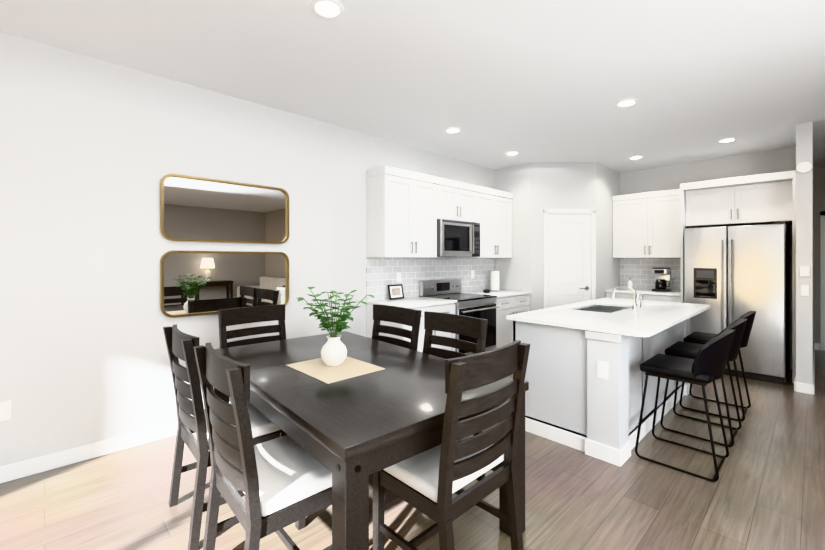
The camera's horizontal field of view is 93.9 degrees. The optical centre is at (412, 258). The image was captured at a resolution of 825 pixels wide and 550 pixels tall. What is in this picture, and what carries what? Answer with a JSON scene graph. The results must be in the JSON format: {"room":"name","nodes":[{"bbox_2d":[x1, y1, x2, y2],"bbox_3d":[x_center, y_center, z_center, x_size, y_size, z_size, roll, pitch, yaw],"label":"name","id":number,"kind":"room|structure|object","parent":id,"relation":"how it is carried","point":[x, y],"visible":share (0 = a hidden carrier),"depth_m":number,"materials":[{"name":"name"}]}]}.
{"room":"dining room and kitchen","nodes":[
{"label":"dining room and kitchen","id":0,"kind":"room"},
{"bbox_2d":[0,32,547,466],"bbox_3d":[-0.790,-0.010,4.127,9.200,2.780,0.120,0,0,-44],"label":"wall","id":1,"kind":"structure","parent":0,"point":[92,152],"depth_m":2.79,"materials":[{"name":"grey paint"}]},
{"bbox_2d":[0,401,10,420],"bbox_3d":[-2.530,0.942,2.376,0.075,0.117,0.007,0,0,-44],"label":"outlet","id":2,"kind":"object","parent":1,"relation":"attached to","point":[5,410],"visible":1,"depth_m":2.38,"materials":[{"name":"white plastic"}]},
{"bbox_2d":[160,174,288,243],"bbox_3d":[-1.549,-0.400,3.293,1.030,0.520,0.035,0,0,-44],"label":"mirror","id":3,"kind":"object","parent":1,"relation":"attached to","point":[196,209],"visible":0.98,"depth_m":3.24,"materials":[{"name":"gold metal"}]},
{"bbox_2d":[160,251,288,317],"bbox_3d":[-1.549,0.195,3.293,1.030,0.520,0.035,0,0,-44],"label":"mirror","id":4,"kind":"object","parent":1,"relation":"attached to","point":[194,283],"visible":0.94,"depth_m":3.23,"materials":[{"name":"gold metal"}]},
{"bbox_2d":[366,166,436,257],"bbox_3d":[-0.111,-0.502,4.465,0.810,0.965,0.327,0,0,-44],"label":"upper cabinet","id":5,"kind":"object","parent":1,"relation":"attached to","point":[406,210],"depth_m":4.27,"materials":[{"name":"white wood"}]},
{"bbox_2d":[366,257,494,301],"bbox_3d":[0.381,0.225,5.156,2.475,0.490,0.008,0,0,-44],"label":"backsplash","id":6,"kind":"structure","parent":1,"relation":"attached to","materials":[{"name":"tile"}]},
{"bbox_2d":[437,177,476,221],"bbox_3d":[0.461,-0.734,5.011,0.770,0.500,0.327,0,0,-44],"label":"upper cabinet","id":7,"kind":"object","parent":1,"relation":"attached to","point":[457,201],"depth_m":4.86,"materials":[{"name":"white wood"}]},
{"bbox_2d":[437,219,479,256],"bbox_3d":[0.507,-0.253,4.963,0.760,0.445,0.436,0,0,-44],"label":"microwave","id":8,"kind":"object","parent":7,"relation":"attached to","point":[458,238],"visible":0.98,"depth_m":4.78,"materials":[{"name":"silver metal"}]},
{"bbox_2d":[457,186,512,257],"bbox_3d":[1.062,-0.502,5.586,0.895,0.965,0.327,0,0,-44],"label":"upper cabinet","id":9,"kind":"object","parent":1,"relation":"attached to","point":[494,207],"depth_m":5.45,"materials":[{"name":"white wood"}]},
{"bbox_2d":[0,350,824,549],"bbox_3d":[2.642,1.410,1.722,11.400,0.060,8.500,0,0,-44],"label":"floor","id":10,"kind":"structure","parent":0,"point":[766,491],"depth_m":2.22,"materials":[{"name":"brown wood"}]},
{"bbox_2d":[163,324,286,549],"bbox_3d":[-1.034,0.876,2.139,0.523,1.008,0.501,0,0,-42],"label":"dining chair","id":11,"kind":"object","parent":10,"relation":"on","point":[191,417],"visible":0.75,"depth_m":1.92,"materials":[{"name":"brown wood"}]},
{"bbox_2d":[218,304,285,402],"bbox_3d":[-1.088,0.876,2.846,0.501,1.008,0.523,0,0,-44],"label":"dining chair","id":12,"kind":"object","parent":10,"relation":"on","point":[238,316],"visible":0.21,"depth_m":3.00,"materials":[{"name":"brown wood"}]},
{"bbox_2d":[193,343,331,549],"bbox_3d":[-0.592,0.876,1.662,0.523,1.008,0.501,0,0,-42],"label":"dining chair","id":13,"kind":"object","parent":10,"relation":"on","point":[282,482],"visible":0.75,"depth_m":1.50,"materials":[{"name":"brown wood"}]},
{"bbox_2d":[213,331,528,549],"bbox_3d":[-0.401,1.000,2.287,1.070,0.760,1.800,0,0,-41],"label":"dining table","id":14,"kind":"object","parent":10,"relation":"on","point":[351,435],"visible":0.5,"depth_m":1.68,"materials":[{"name":"brown wood"}]},
{"bbox_2d":[286,356,384,383],"bbox_3d":[-0.445,0.618,2.203,0.370,0.003,0.460,0,0,-44],"label":"placemat","id":15,"kind":"object","parent":14,"relation":"on","point":[347,368],"visible":0.86,"depth_m":2.15,"materials":[{"name":"beige fabric"}]},
{"bbox_2d":[298,287,373,365],"bbox_3d":[-0.454,0.394,2.275,0.442,0.444,0.440,0,0,-44],"label":"vase","id":16,"kind":"object","parent":15,"relation":"on","point":[333,351],"visible":0.98,"depth_m":2.21,"materials":[{"name":"white ceramic"}]},
{"bbox_2d":[372,304,421,350],"bbox_3d":[-0.293,0.876,2.846,0.523,1.008,0.501,0,0,-44],"label":"dining chair","id":17,"kind":"object","parent":10,"relation":"on","point":[403,315],"visible":0.21,"depth_m":2.99,"materials":[{"name":"brown wood"}]},
{"bbox_2d":[366,302,456,351],"bbox_3d":[-0.010,0.940,4.360,0.810,0.879,0.617,0,0,-44],"label":"base cabinet","id":18,"kind":"object","parent":10,"relation":"on","point":[451,309],"depth_m":4.20,"materials":[{"name":"white wood"}]},
{"bbox_2d":[366,298,456,309],"bbox_3d":[-0.007,0.486,4.346,0.825,0.030,0.643,0,0,-44],"label":"countertop","id":19,"kind":"structure","parent":18,"relation":"on","point":[412,303],"depth_m":4.26,"materials":[{"name":"white stone"}]},
{"bbox_2d":[388,284,403,299],"bbox_3d":[-0.192,0.385,4.515,0.220,0.169,0.047,0,0,-44],"label":"photo frame","id":20,"kind":"object","parent":19,"relation":"on","point":[396,291],"visible":1,"depth_m":4.51,"materials":[{"name":"black plastic"}]},
{"bbox_2d":[373,340,529,549],"bbox_3d":[0.166,0.876,1.736,0.501,1.008,0.523,0,0,-44],"label":"dining chair","id":21,"kind":"object","parent":10,"relation":"on","point":[429,482],"visible":0.85,"depth_m":1.58,"materials":[{"name":"brown wood"}]},
{"bbox_2d":[423,311,487,480],"bbox_3d":[0.115,0.876,2.420,0.523,1.008,0.501,0,0,-44],"label":"dining chair","id":22,"kind":"object","parent":10,"relation":"on","point":[473,327],"visible":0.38,"depth_m":2.58,"materials":[{"name":"brown wood"}]},
{"bbox_2d":[419,279,498,354],"bbox_3d":[0.599,0.828,4.867,0.760,1.105,0.702,0,0,-44],"label":"range","id":23,"kind":"object","parent":10,"relation":"on","point":[481,306],"visible":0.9,"depth_m":4.81,"materials":[{"name":"silver metal"}]},
{"bbox_2d":[483,294,529,347],"bbox_3d":[1.163,0.940,5.481,0.895,0.879,0.617,0,0,-44],"label":"base cabinet","id":24,"kind":"object","parent":10,"relation":"on","point":[521,304],"depth_m":5.17,"materials":[{"name":"white wood"}]},
{"bbox_2d":[461,290,531,297],"bbox_3d":[1.172,0.486,5.472,0.895,0.030,0.643,0,0,-44],"label":"countertop","id":25,"kind":"structure","parent":24,"relation":"on","point":[502,293],"depth_m":5.40,"materials":[{"name":"white stone"}]},
{"bbox_2d":[490,267,499,290],"bbox_3d":[1.210,0.295,5.652,0.150,0.347,0.150,0,0,-44],"label":"paper towel","id":26,"kind":"object","parent":25,"relation":"on","point":[494,280],"visible":0.98,"depth_m":5.60,"materials":[{"name":"white paper"}]},
{"bbox_2d":[510,318,691,466],"bbox_3d":[1.865,0.940,3.592,2.135,0.880,0.833,0,0,-44],"label":"kitchen island","id":27,"kind":"object","parent":10,"relation":"on","point":[585,376],"depth_m":2.84,"materials":[{"name":"grey paint"}]},
{"bbox_2d":[506,298,710,337],"bbox_3d":[1.920,0.485,3.567,2.196,0.030,1.035,0,0,-44],"label":"island countertop","id":28,"kind":"structure","parent":27,"relation":"on","point":[650,319],"depth_m":3.15,"materials":[{"name":"white stone"}]},
{"bbox_2d":[578,302,625,313],"bbox_3d":[1.864,0.589,3.766,0.800,0.202,0.410,0,0,-44],"label":"sink","id":29,"kind":"object","parent":28,"relation":"in","point":[599,307],"depth_m":4.06,"materials":[{"name":"grey metal"}]},
{"bbox_2d":[610,286,637,309],"bbox_3d":[2.005,0.364,3.635,0.090,0.212,0.235,0,0,-44],"label":"faucet","id":30,"kind":"object","parent":28,"relation":"on","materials":[{"name":"silver metal"}]},
{"bbox_2d":[638,294,645,305],"bbox_3d":[2.199,0.410,3.692,0.033,0.120,0.033,0,0,-44],"label":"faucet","id":31,"kind":"object","parent":28,"relation":"on","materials":[{"name":"silver metal"}]},
{"bbox_2d":[606,294,683,302],"bbox_3d":[3.482,0.940,5.689,0.619,0.879,0.975,0,0,-44],"label":"base cabinet","id":32,"kind":"object","parent":10,"relation":"on","point":[651,297],"depth_m":5.38,"materials":[{"name":"white"}]},
{"bbox_2d":[605,289,683,297],"bbox_3d":[3.473,0.486,5.680,0.644,0.030,0.975,0,0,-44],"label":"countertop","id":33,"kind":"structure","parent":32,"relation":"on","point":[673,293],"depth_m":5.50,"materials":[{"name":"white stone"}]},
{"bbox_2d":[628,280,632,289],"bbox_3d":[3.315,0.375,5.865,0.068,0.188,0.066,0,0,-44],"label":"soap bottle","id":34,"kind":"object","parent":33,"relation":"on","point":[630,283],"visible":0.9,"depth_m":5.84,"materials":[{"name":"white plastic"}]},
{"bbox_2d":[652,267,670,291],"bbox_3d":[3.633,0.296,5.605,0.242,0.345,0.205,0,0,-44],"label":"coffee maker","id":35,"kind":"object","parent":33,"relation":"on","point":[662,279],"visible":1,"depth_m":5.55,"materials":[{"name":"black plastic"}]},
{"bbox_2d":[635,329,734,481],"bbox_3d":[1.882,0.917,2.648,0.476,0.925,0.520,0,0,-44],"label":"bar stool","id":36,"kind":"object","parent":10,"relation":"on","point":[706,366],"visible":0.98,"depth_m":2.49,"materials":[{"name":"black leather"}]},
{"bbox_2d":[660,319,746,446],"bbox_3d":[2.345,0.917,3.090,0.476,0.925,0.520,0,0,-44],"label":"bar stool","id":37,"kind":"object","parent":10,"relation":"on","point":[684,349],"visible":0.69,"depth_m":3.03,"materials":[{"name":"black metal"}]},
{"bbox_2d":[679,311,755,420],"bbox_3d":[2.808,0.917,3.532,0.476,0.925,0.520,0,0,-44],"label":"bar stool","id":38,"kind":"object","parent":10,"relation":"on","point":[702,337],"visible":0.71,"depth_m":3.46,"materials":[{"name":"black leather"}]},
{"bbox_2d":[684,222,788,384],"bbox_3d":[4.039,0.487,4.807,0.953,1.785,0.920,0,0,-44],"label":"fridge","id":39,"kind":"object","parent":10,"relation":"on","point":[732,274],"visible":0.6,"depth_m":4.44,"materials":[{"name":"silver metal"}]},
{"bbox_2d":[0,0,824,172],"bbox_3d":[2.642,-1.430,1.722,11.400,0.060,8.500,0,0,-44],"label":"ceiling","id":40,"kind":"structure","parent":0,"point":[494,81],"depth_m":2.77,"materials":[{"name":"white paint"}]},
{"bbox_2d":[311,0,343,18],"bbox_3d":[-0.475,-1.395,2.147,0.180,0.008,0.180,0,0,-44],"label":"recessed light","id":41,"kind":"object","parent":40,"relation":"in","point":[330,9],"visible":1,"depth_m":2.15,"materials":[{"name":"white"}]},
{"bbox_2d":[445,127,460,132],"bbox_3d":[0.442,-1.395,4.184,0.180,0.008,0.180,0,0,-44],"label":"recessed light","id":42,"kind":"object","parent":40,"relation":"in","point":[452,130],"visible":1,"depth_m":4.18,"materials":[{"name":"white"}]},
{"bbox_2d":[505,151,518,154],"bbox_3d":[1.318,-1.395,5.091,0.180,0.008,0.180,0,0,-44],"label":"recessed light","id":43,"kind":"object","parent":40,"relation":"in","point":[512,153],"visible":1,"depth_m":5.09,"materials":[{"name":"white"}]},
{"bbox_2d":[615,99,637,106],"bbox_3d":[1.917,-1.395,3.450,0.180,0.008,0.180,0,0,-44],"label":"recessed light","id":44,"kind":"object","parent":40,"relation":"in","point":[626,102],"visible":1,"depth_m":3.44,"materials":[{"name":"white"}]},
{"bbox_2d":[628,156,642,158],"bbox_3d":[3.077,-1.395,5.306,0.180,0.008,0.180,0,0,-44],"label":"recessed light","id":45,"kind":"object","parent":40,"relation":"in","point":[636,157],"visible":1,"depth_m":5.29,"materials":[{"name":"white"}]},
{"bbox_2d":[717,138,736,142],"bbox_3d":[3.703,-1.395,4.535,0.180,0.008,0.180,0,0,-44],"label":"recessed light","id":46,"kind":"object","parent":40,"relation":"in","point":[726,140],"visible":0.98,"depth_m":4.53,"materials":[{"name":"white"}]},
{"bbox_2d":[496,162,535,310],"bbox_3d":[1.526,-0.010,5.829,0.100,2.780,0.620,0,0,-44],"label":"wall","id":47,"kind":"structure","parent":0,"point":[518,272],"depth_m":5.67,"materials":[{"name":"grey paint"}]},
{"bbox_2d":[543,209,595,308],"bbox_3d":[2.274,0.330,5.572,0.575,2.100,0.522,0,0,-44],"label":"pantry door","id":48,"kind":"structure","parent":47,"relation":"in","point":[569,256],"depth_m":5.57,"materials":[{"name":"white wood"}]},
{"bbox_2d":[548,147,791,368],"bbox_3d":[3.684,-0.010,6.017,0.120,2.780,3.330,0,0,-44],"label":"wall","id":49,"kind":"structure","parent":0,"point":[585,192],"depth_m":5.60,"materials":[{"name":"grey paint"}]},
{"bbox_2d":[613,186,684,257],"bbox_3d":[3.587,-0.502,5.789,0.329,0.965,0.975,0,0,-44],"label":"upper cabinet","id":50,"kind":"object","parent":49,"relation":"attached to","point":[648,231],"depth_m":5.65,"materials":[{"name":"white wood"}]},
{"bbox_2d":[619,257,692,291],"bbox_3d":[3.703,0.225,5.901,0.008,0.490,0.975,0,0,-44],"label":"backsplash","id":51,"kind":"structure","parent":49,"relation":"attached to","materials":[{"name":"tile"}]},
{"bbox_2d":[685,170,795,227],"bbox_3d":[4.189,-0.710,4.949,0.619,0.550,1.012,0,0,-44],"label":"upper cabinet","id":52,"kind":"object","parent":49,"relation":"attached to","point":[760,198],"depth_m":4.68,"materials":[{"name":"white wood"}]},
{"bbox_2d":[792,122,815,384],"bbox_3d":[4.427,-0.010,4.341,1.080,2.780,0.120,0,0,-44],"label":"wall","id":53,"kind":"structure","parent":0,"point":[803,151],"depth_m":3.97,"materials":[{"name":"grey paint"}]},
{"bbox_2d":[0,343,819,483],"bbox_3d":[2.611,0.305,1.762,10.790,2.150,8.000,0,0,-44],"label":"baseboard","id":54,"kind":"structure","parent":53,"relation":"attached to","point":[18,470],"depth_m":2.67,"materials":[{"name":"white wood"}]},
{"bbox_2d":[797,162,811,172],"bbox_3d":[4.023,-0.940,3.955,0.033,0.110,0.110,0,0,-44],"label":"smoke detector","id":55,"kind":"object","parent":53,"relation":"attached to","point":[804,167],"visible":0.92,"depth_m":3.94,"materials":[{"name":"white plastic"}]},
{"bbox_2d":[800,267,809,276],"bbox_3d":[4.032,0.130,3.957,0.018,0.100,0.070,0,0,-44],"label":"light switch","id":56,"kind":"object","parent":53,"relation":"attached to","point":[804,271],"depth_m":3.95,"materials":[{"name":"white plastic"}]},
{"bbox_2d":[801,285,808,295],"bbox_3d":[4.036,0.325,3.960,0.008,0.110,0.060,0,0,-44],"label":"light switch","id":57,"kind":"object","parent":53,"relation":"attached to","point":[804,288],"depth_m":3.96,"materials":[{"name":"white plastic"}]},
{"bbox_2d":[816,166,824,342],"bbox_3d":[6.569,-0.010,5.516,0.120,2.780,1.140,0,0,-44],"label":"wall","id":58,"kind":"structure","parent":0,"point":[820,171],"depth_m":5.85,"materials":[{"name":"grey paint"}]},
{"bbox_2d":[820,211,824,350],"bbox_3d":[6.460,0.330,5.489,0.066,2.100,0.890,0,0,-44],"label":"hall door","id":59,"kind":"structure","parent":58,"relation":"in","point":[822,280],"depth_m":5.80,"materials":[{"name":"white"}]}
]}

